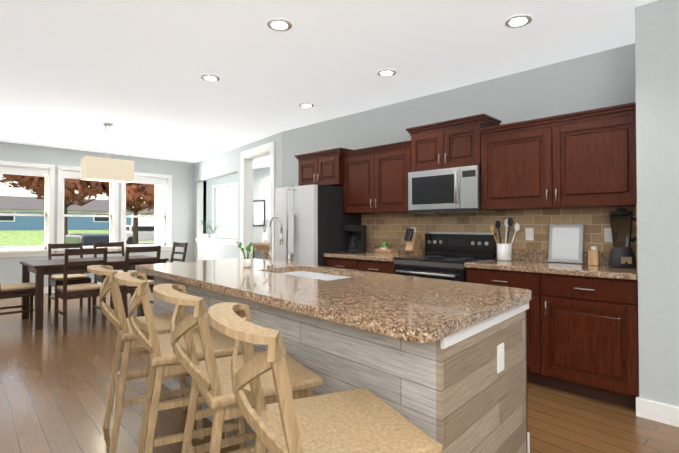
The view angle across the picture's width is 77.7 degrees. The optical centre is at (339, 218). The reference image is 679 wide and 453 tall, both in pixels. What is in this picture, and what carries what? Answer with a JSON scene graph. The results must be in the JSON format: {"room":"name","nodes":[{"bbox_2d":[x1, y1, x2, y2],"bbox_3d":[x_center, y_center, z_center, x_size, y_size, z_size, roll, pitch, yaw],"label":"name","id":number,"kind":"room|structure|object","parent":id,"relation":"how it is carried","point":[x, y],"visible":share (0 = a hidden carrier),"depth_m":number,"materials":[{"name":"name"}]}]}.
{"room":"kitchen","nodes":[
{"label":"kitchen","id":0,"kind":"room"},
{"bbox_2d":[0,142,205,286],"bbox_3d":[-6.146,0.013,6.983,0.140,2.680,8.440,-1,-1,44],"label":"wall","id":1,"kind":"structure","parent":0,"point":[182,173],"depth_m":8.59,"materials":[{"name":"paint"}]},
{"bbox_2d":[44,282,101,293],"bbox_3d":[-6.185,1.292,6.811,0.016,0.115,8.110,-1,-1,44],"label":"baseboard","id":2,"kind":"structure","parent":1,"relation":"attached to","point":[45,288],"depth_m":7.73,"materials":[{"name":"white wood"}]},
{"bbox_2d":[0,160,172,257],"bbox_3d":[-4.899,-0.149,8.227,0.190,1.665,3.290,-1,-1,44],"label":"window","id":3,"kind":"structure","parent":1,"relation":"in","point":[47,171],"depth_m":7.92,"materials":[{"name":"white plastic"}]},
{"bbox_2d":[154,181,205,243],"bbox_3d":[-4.140,0.076,10.824,2.640,2.680,0.140,-1,-1,44],"label":"window","id":4,"kind":"structure","parent":0,"point":[159,225],"depth_m":11.42,"materials":[{"name":"paint"}]},
{"bbox_2d":[206,167,269,259],"bbox_3d":[1.108,0.024,7.654,14.300,2.680,0.140,-1,-1,44],"label":"wall","id":5,"kind":"structure","parent":0,"point":[261,183],"depth_m":10.71,"materials":[{"name":"paint"}]},
{"bbox_2d":[212,182,237,238],"bbox_3d":[-3.168,-0.209,11.759,1.390,1.520,0.130,-1,-1,44],"label":"window","id":6,"kind":"structure","parent":5,"relation":"in","point":[233,230],"depth_m":11.78,"materials":[{"name":"white plastic"}]},
{"bbox_2d":[253,200,264,225],"bbox_3d":[-2.026,-0.138,10.601,0.500,0.650,0.023,-1,-1,44],"label":"picture","id":7,"kind":"object","parent":5,"relation":"attached to","point":[258,210],"visible":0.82,"depth_m":10.59,"materials":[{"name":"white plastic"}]},
{"bbox_2d":[194,131,282,260],"bbox_3d":[-2.101,0.032,8.188,0.140,2.680,4.287,1,-1,-37],"label":"wall","id":8,"kind":"structure","parent":0,"point":[227,163],"depth_m":8.44,"materials":[{"name":"paint"}]},
{"bbox_2d":[195,141,274,260],"bbox_3d":[-2.062,0.086,8.135,0.220,2.570,4.117,1,-1,-37],"label":"trim","id":9,"kind":"structure","parent":8,"relation":"attached to","point":[248,156],"depth_m":7.54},
{"bbox_2d":[202,221,212,237],"bbox_3d":[-2.998,0.239,9.385,0.366,0.393,0.344,-1,-1,44],"label":"potted plant","id":10,"kind":"object","parent":9,"relation":"on","point":[205,235],"visible":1,"depth_m":9.30,"materials":[{"name":"ceramic"}]},
{"bbox_2d":[208,226,219,238],"bbox_3d":[-2.727,0.286,9.025,0.365,0.288,0.343,-1,-1,44],"label":"potted plant","id":11,"kind":"object","parent":9,"relation":"on","point":[212,236],"visible":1,"depth_m":8.94,"materials":[{"name":"ceramic"}]},
{"bbox_2d":[0,0,656,168],"bbox_3d":[-2.330,-1.414,4.158,14.700,0.080,10.100,-1,-1,44],"label":"ceiling","id":12,"kind":"structure","parent":0,"point":[75,74],"depth_m":3.64,"materials":[{"name":"paint"}]},
{"bbox_2d":[80,123,133,182],"bbox_3d":[-3.278,-0.939,5.971,0.286,0.809,0.606,-1,-1,44],"label":"pendant lamp","id":13,"kind":"object","parent":12,"relation":"hanging from","point":[105,169],"visible":1,"depth_m":5.86,"materials":[{"name":"beige fabric"}]},
{"bbox_2d":[201,74,219,81],"bbox_3d":[-1.255,-1.367,4.099,0.180,0.015,0.180,-1,-1,44],"label":"recessed light","id":14,"kind":"object","parent":12,"relation":"in","point":[210,77],"visible":0.98,"depth_m":4.07,"materials":[{"name":"white"}]},
{"bbox_2d":[267,18,291,30],"bbox_3d":[-0.429,-1.384,3.012,0.180,0.015,0.180,-1,-1,44],"label":"recessed light","id":15,"kind":"object","parent":12,"relation":"in","point":[278,24],"visible":0.98,"depth_m":3.00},
{"bbox_2d":[299,103,313,107],"bbox_3d":[-0.396,-1.351,5.035,0.180,0.015,0.180,-1,-1,44],"label":"recessed light","id":16,"kind":"object","parent":12,"relation":"in","point":[306,105],"visible":1,"depth_m":5.01,"materials":[{"name":"white"}]},
{"bbox_2d":[377,69,395,76],"bbox_3d":[0.444,-1.369,3.963,0.180,0.015,0.180,-1,-1,44],"label":"recessed light","id":17,"kind":"object","parent":12,"relation":"in","point":[386,72],"visible":0.98,"depth_m":3.94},
{"bbox_2d":[505,14,531,27],"bbox_3d":[1.255,-1.385,2.961,0.180,0.015,0.180,-1,-1,44],"label":"recessed light","id":18,"kind":"object","parent":12,"relation":"in","point":[520,20],"visible":0.98,"depth_m":2.95,"materials":[{"name":"white"}]},
{"bbox_2d":[0,288,678,452],"bbox_3d":[-2.330,1.336,4.112,14.700,0.060,10.100,-1,-1,44],"label":"floor","id":19,"kind":"structure","parent":0,"point":[54,385],"depth_m":2.87,"materials":[{"name":"brown wood"}]},
{"bbox_2d":[0,282,34,320],"bbox_3d":[-4.027,0.838,5.202,0.450,0.974,0.495,-1,-1,44],"label":"dining chair","id":20,"kind":"object","parent":19,"relation":"on","point":[16,290],"visible":0.77,"depth_m":5.12,"materials":[{"name":"beige fabric"}]},
{"bbox_2d":[48,243,90,310],"bbox_3d":[-3.975,0.854,6.204,0.495,0.974,0.450,-1,-1,44],"label":"dining chair","id":21,"kind":"object","parent":19,"relation":"on","point":[55,281],"visible":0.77,"depth_m":6.17,"materials":[{"name":"brown wood"}]},
{"bbox_2d":[54,247,107,332],"bbox_3d":[-3.161,0.837,5.156,0.495,0.974,0.450,-1,-1,44],"label":"dining chair","id":22,"kind":"object","parent":19,"relation":"on","point":[65,292],"visible":0.81,"depth_m":5.03,"materials":[{"name":"brown wood"}]},
{"bbox_2d":[20,255,168,329],"bbox_3d":[-3.376,0.953,5.868,0.960,0.762,1.600,-1,-1,44],"label":"dining table","id":23,"kind":"object","parent":19,"relation":"on","point":[40,269],"visible":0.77,"depth_m":5.39,"materials":[{"name":"brown wood"}]},
{"bbox_2d":[93,242,133,300],"bbox_3d":[-3.556,0.861,6.633,0.495,0.974,0.450,-1,-1,44],"label":"dining chair","id":24,"kind":"object","parent":19,"relation":"on","point":[97,278],"visible":0.4,"depth_m":6.78,"materials":[{"name":"brown wood"}]},
{"bbox_2d":[110,245,160,317],"bbox_3d":[-2.704,0.844,5.595,0.495,0.974,0.450,-1,-1,40],"label":"dining chair","id":25,"kind":"object","parent":19,"relation":"on","point":[125,290],"visible":0.4,"depth_m":5.39,"materials":[{"name":"brown wood"}]},
{"bbox_2d":[87,265,203,452],"bbox_3d":[-1.156,0.777,2.494,0.586,1.009,0.473,1,-1,-32],"label":"bar stool","id":26,"kind":"object","parent":19,"relation":"on","point":[126,335],"visible":0.69,"depth_m":2.32,"materials":[{"name":"brown wood"}]},
{"bbox_2d":[146,242,187,292],"bbox_3d":[-2.696,0.860,6.565,0.450,0.974,0.495,-1,-1,44],"label":"dining chair","id":27,"kind":"object","parent":19,"relation":"on","point":[172,259],"visible":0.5,"depth_m":6.68,"materials":[{"name":"brown wood"}]},
{"bbox_2d":[114,272,247,452],"bbox_3d":[-0.784,0.770,2.084,0.586,1.009,0.473,0,-1,-26],"label":"bar stool","id":28,"kind":"object","parent":19,"relation":"on","point":[165,363],"visible":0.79,"depth_m":1.91,"materials":[{"name":"brown wood"}]},
{"bbox_2d":[153,284,321,452],"bbox_3d":[-0.413,0.763,1.657,0.586,1.009,0.473,1,-1,-30],"label":"bar stool","id":29,"kind":"object","parent":19,"relation":"on","point":[210,375],"visible":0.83,"depth_m":1.52,"materials":[{"name":"brown wood"}]},
{"bbox_2d":[253,243,268,259],"bbox_3d":[-1.927,1.005,10.184,1.100,0.800,0.400,-1,-1,44],"label":"console","id":30,"kind":"object","parent":19,"relation":"on","point":[261,247],"visible":0.23,"depth_m":9.85,"materials":[{"name":"brown wood"}]},
{"bbox_2d":[260,219,269,243],"bbox_3d":[-1.784,0.301,10.055,0.286,0.602,0.250,-1,-1,44],"label":"vase","id":31,"kind":"object","parent":30,"relation":"on","point":[264,238],"visible":0.98,"depth_m":10.01,"materials":[{"name":"ceramic"}]},
{"bbox_2d":[275,185,360,265],"bbox_3d":[-0.290,0.469,5.231,0.715,1.690,0.882,-1,-1,44],"label":"fridge","id":32,"kind":"object","parent":19,"relation":"on","point":[315,219],"visible":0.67,"depth_m":4.90,"materials":[{"name":"silver metal"}]},
{"bbox_2d":[208,302,442,452],"bbox_3d":[-0.067,0.755,1.201,0.586,1.009,0.473,0,-1,-24],"label":"bar stool","id":33,"kind":"object","parent":19,"relation":"on","point":[362,420],"visible":1,"depth_m":1.14,"materials":[{"name":"woven rush"},{"name":"wood"}]},
{"bbox_2d":[154,279,531,452],"bbox_3d":[-0.299,0.844,2.764,2.847,0.880,1.073,-1,-1,44],"label":"kitchen island","id":34,"kind":"object","parent":19,"relation":"on","point":[443,363],"depth_m":1.70,"materials":[{"name":"wood"}]},
{"bbox_2d":[135,261,510,346],"bbox_3d":[-0.521,0.380,2.530,2.883,0.040,0.726,-1,-1,44],"label":"island countertop","id":35,"kind":"structure","parent":34,"relation":"on","point":[419,317],"depth_m":1.81,"materials":[{"name":"brown stone"}]},
{"bbox_2d":[275,267,350,278],"bbox_3d":[-0.184,0.490,2.884,0.831,0.194,0.514,-1,-1,44],"label":"sink","id":36,"kind":"object","parent":35,"relation":"in","point":[310,274],"depth_m":3.14,"materials":[{"name":"white ceramic"}]},
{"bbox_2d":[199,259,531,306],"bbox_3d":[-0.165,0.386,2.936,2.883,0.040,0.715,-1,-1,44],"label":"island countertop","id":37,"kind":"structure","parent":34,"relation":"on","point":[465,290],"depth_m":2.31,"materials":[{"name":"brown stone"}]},
{"bbox_2d":[238,242,255,266],"bbox_3d":[-0.711,0.274,3.195,0.147,0.191,0.126,-1,-1,44],"label":"potted plant","id":38,"kind":"object","parent":37,"relation":"on","point":[247,262],"visible":1,"depth_m":3.19,"materials":[{"name":"ceramic"}]},
{"bbox_2d":[262,215,282,266],"bbox_3d":[-0.494,0.172,3.127,0.187,0.394,0.102,-1,-1,44],"label":"faucet","id":39,"kind":"object","parent":37,"relation":"on","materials":[{"name":"silver metal"}]},
{"bbox_2d":[326,258,362,270],"bbox_3d":[0.259,0.878,4.871,0.553,0.880,0.637,-1,-1,44],"label":"base cabinet","id":40,"kind":"object","parent":19,"relation":"on","point":[346,263],"depth_m":4.61,"materials":[{"name":"brown wood"}]},
{"bbox_2d":[324,250,425,261],"bbox_3d":[0.401,0.415,4.721,0.977,0.040,0.665,-1,-1,44],"label":"countertop","id":41,"kind":"structure","parent":40,"relation":"on","point":[370,255],"depth_m":4.48,"materials":[{"name":"brown stone"}]},
{"bbox_2d":[343,225,366,252],"bbox_3d":[0.191,0.239,5.065,0.191,0.322,0.230,-1,-1,44],"label":"coffee maker","id":42,"kind":"object","parent":41,"relation":"on","point":[357,241],"visible":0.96,"depth_m":5.02,"materials":[{"name":"black plastic"}]},
{"bbox_2d":[375,248,398,253],"bbox_3d":[0.533,0.369,4.784,0.240,0.052,0.130,-1,-1,44],"label":"wood tray","id":43,"kind":"object","parent":41,"relation":"on","point":[386,251],"visible":0.96,"depth_m":4.72,"materials":[{"name":"brown wood"}]},
{"bbox_2d":[380,242,386,248],"bbox_3d":[0.505,0.322,4.813,0.076,0.114,0.076,-1,-1,44],"label":"cactus pot","id":44,"kind":"object","parent":43,"relation":"on","point":[383,245],"visible":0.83,"depth_m":4.79,"materials":[{"name":"ceramic"}]},
{"bbox_2d":[404,228,422,254],"bbox_3d":[0.789,0.248,4.533,0.100,0.288,0.224,-1,-1,44],"label":"knife block","id":45,"kind":"object","parent":41,"relation":"on","point":[412,238],"visible":1,"depth_m":4.49,"materials":[{"name":"brown wood"}]},
{"bbox_2d":[363,262,393,273],"bbox_3d":[0.563,0.873,4.574,0.550,0.880,0.637,-1,-1,44],"label":"base cabinet","id":46,"kind":"object","parent":19,"relation":"on","point":[381,267],"depth_m":4.28,"materials":[{"name":"brown wood"}]},
{"bbox_2d":[394,232,495,281],"bbox_3d":[1.004,0.710,4.087,0.758,1.150,0.700,-1,-1,44],"label":"range","id":47,"kind":"object","parent":19,"relation":"on","point":[448,255],"visible":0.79,"depth_m":4.08,"materials":[{"name":"black metal"}]},
{"bbox_2d":[464,266,550,386],"bbox_3d":[1.548,0.857,3.613,0.670,0.880,0.637,-1,-1,44],"label":"base cabinet","id":48,"kind":"object","parent":19,"relation":"on","point":[539,311],"depth_m":3.23,"materials":[{"name":"brown wood"}]},
{"bbox_2d":[551,274,638,408],"bbox_3d":[1.939,0.851,3.230,0.677,0.880,0.637,-1,-1,44],"label":"base cabinet","id":49,"kind":"object","parent":19,"relation":"on","point":[595,338],"depth_m":2.95,"materials":[{"name":"brown wood"}]},
{"bbox_2d":[464,258,637,281],"bbox_3d":[1.736,0.394,3.417,1.223,0.040,0.665,-1,-1,44],"label":"countertop","id":50,"kind":"structure","parent":49,"relation":"on","point":[576,270],"depth_m":3.20,"materials":[{"name":"brown stone"}]},
{"bbox_2d":[489,218,519,260],"bbox_3d":[1.491,0.186,3.823,0.265,0.386,0.130,-1,-1,44],"label":"utensil crock","id":51,"kind":"object","parent":50,"relation":"on","point":[504,251],"visible":1,"depth_m":3.79,"materials":[{"name":"ceramic"}]},
{"bbox_2d":[548,224,583,263],"bbox_3d":[1.929,0.211,3.597,0.270,0.328,0.068,-1,-1,44],"label":"framed picture","id":52,"kind":"object","parent":50,"relation":"on","point":[566,243],"visible":0.94,"depth_m":3.58,"materials":[{"name":"silver metal"}]},
{"bbox_2d":[588,246,599,265],"bbox_3d":[2.042,0.297,3.381,0.070,0.150,0.070,-1,-1,44],"label":"bottle","id":53,"kind":"object","parent":50,"relation":"on","point":[593,255],"visible":1,"depth_m":3.36,"materials":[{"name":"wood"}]},
{"bbox_2d":[608,208,635,268],"bbox_3d":[2.155,0.145,3.189,0.220,0.448,0.180,0,-1,14],"label":"blender","id":54,"kind":"object","parent":50,"relation":"on","point":[621,253],"visible":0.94,"depth_m":3.14,"materials":[{"name":"black plastic"}]},
{"bbox_2d":[283,0,678,406],"bbox_3d":[1.704,-0.044,3.563,7.730,2.680,0.800,-1,-1,44],"label":"wall","id":55,"kind":"structure","parent":0,"point":[642,71],"depth_m":2.76,"materials":[{"name":"paint"}]},
{"bbox_2d":[296,150,346,186],"bbox_3d":[-0.131,-0.598,5.432,0.747,0.380,0.415,-1,-1,44],"label":"upper cabinet","id":56,"kind":"object","parent":55,"relation":"attached to","point":[316,169],"depth_m":5.23,"materials":[{"name":"brown wood"}]},
{"bbox_2d":[343,146,415,213],"bbox_3d":[0.513,-0.413,4.849,0.977,0.690,0.345,-1,-1,44],"label":"upper cabinet","id":57,"kind":"object","parent":55,"relation":"attached to","point":[374,181],"depth_m":4.71,"materials":[{"name":"brown wood"}]},
{"bbox_2d":[407,118,498,173],"bbox_3d":[1.136,-0.690,4.244,0.766,0.415,0.345,-1,-1,44],"label":"upper cabinet","id":58,"kind":"object","parent":55,"relation":"attached to","point":[456,144],"depth_m":4.09,"materials":[{"name":"brown wood"}]},
{"bbox_2d":[408,165,495,213],"bbox_3d":[1.099,-0.268,4.200,0.758,0.420,0.428,-1,-1,44],"label":"over-the-range microwave","id":59,"kind":"object","parent":58,"relation":"attached to","point":[448,190],"visible":0.98,"depth_m":4.04,"materials":[{"name":"silver metal"}]},
{"bbox_2d":[366,242,637,265],"bbox_3d":[1.338,0.338,4.258,2.966,0.100,0.019,-1,-1,44],"label":"backsplash","id":60,"kind":"structure","parent":55,"relation":"attached to","point":[531,255],"depth_m":3.85,"materials":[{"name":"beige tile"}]},
{"bbox_2d":[525,228,533,239],"bbox_3d":[1.741,0.141,3.863,0.072,0.115,0.008,-1,-1,44],"label":"outlet","id":61,"kind":"object","parent":55,"relation":"attached to","point":[529,231],"depth_m":3.86,"materials":[{"name":"white plastic"}]},
{"bbox_2d":[479,106,636,209],"bbox_3d":[1.847,-0.434,3.546,1.221,0.690,0.345,-1,-1,44],"label":"upper cabinet","id":62,"kind":"object","parent":55,"relation":"attached to","point":[540,175],"depth_m":3.38,"materials":[{"name":"brown wood"}]},
{"bbox_2d":[604,228,612,241],"bbox_3d":[2.191,0.134,3.422,0.072,0.115,0.008,-1,-1,44],"label":"outlet","id":63,"kind":"object","parent":55,"relation":"attached to","point":[607,234],"depth_m":3.43,"materials":[{"name":"white plastic"}]},
{"label":"outside","id":64,"kind":"structure","parent":0,"visible":0},
{"bbox_2d":[0,230,236,247],"bbox_3d":[-41.366,2.183,68.182,165.700,1.250,200.000,-1,-1,44],"label":"lawn","id":65,"kind":"structure","parent":64,"point":[21,238],"depth_m":36.15,"materials":[{"name":"green plant"}]},
{"bbox_2d":[0,174,102,243],"bbox_3d":[-16.587,-2.867,25.086,8.446,9.724,7.858,-1,-1,44],"label":"tree","id":66,"kind":"object","parent":65,"relation":"on","point":[33,184],"visible":0.12,"depth_m":23.01,"materials":[{"name":"brown plant"}]},
{"bbox_2d":[65,233,109,245],"bbox_3d":[-9.253,1.185,15.704,3.600,1.265,1.568,-1,-1,44],"label":"car","id":67,"kind":"object","parent":65,"relation":"on","point":[87,239],"visible":0.33,"depth_m":14.76,"materials":[{"name":"grey metal"}]},
{"bbox_2d":[72,179,154,243],"bbox_3d":[-14.269,-2.443,28.948,7.878,9.003,7.773,-1,-1,44],"label":"tree","id":68,"kind":"object","parent":65,"relation":"on","point":[138,195],"visible":0.12,"depth_m":26.90,"materials":[{"name":"brown plant"}]},
{"bbox_2d":[0,196,236,229],"bbox_3d":[-31.447,-0.771,45.254,11.000,3.896,48.000,-1,-1,44],"label":"house","id":69,"kind":"structure","parent":65,"relation":"on","point":[21,205],"depth_m":42.76,"materials":[{"name":"blue"}]},
{"bbox_2d":[126,225,153,243],"bbox_3d":[-16.849,1.367,36.548,1.960,1.582,4.500,-1,-1,44],"label":"car","id":70,"kind":"object","parent":65,"relation":"on","point":[145,232],"visible":0.35,"depth_m":35.51,"materials":[{"name":"white metal"}]}
]}

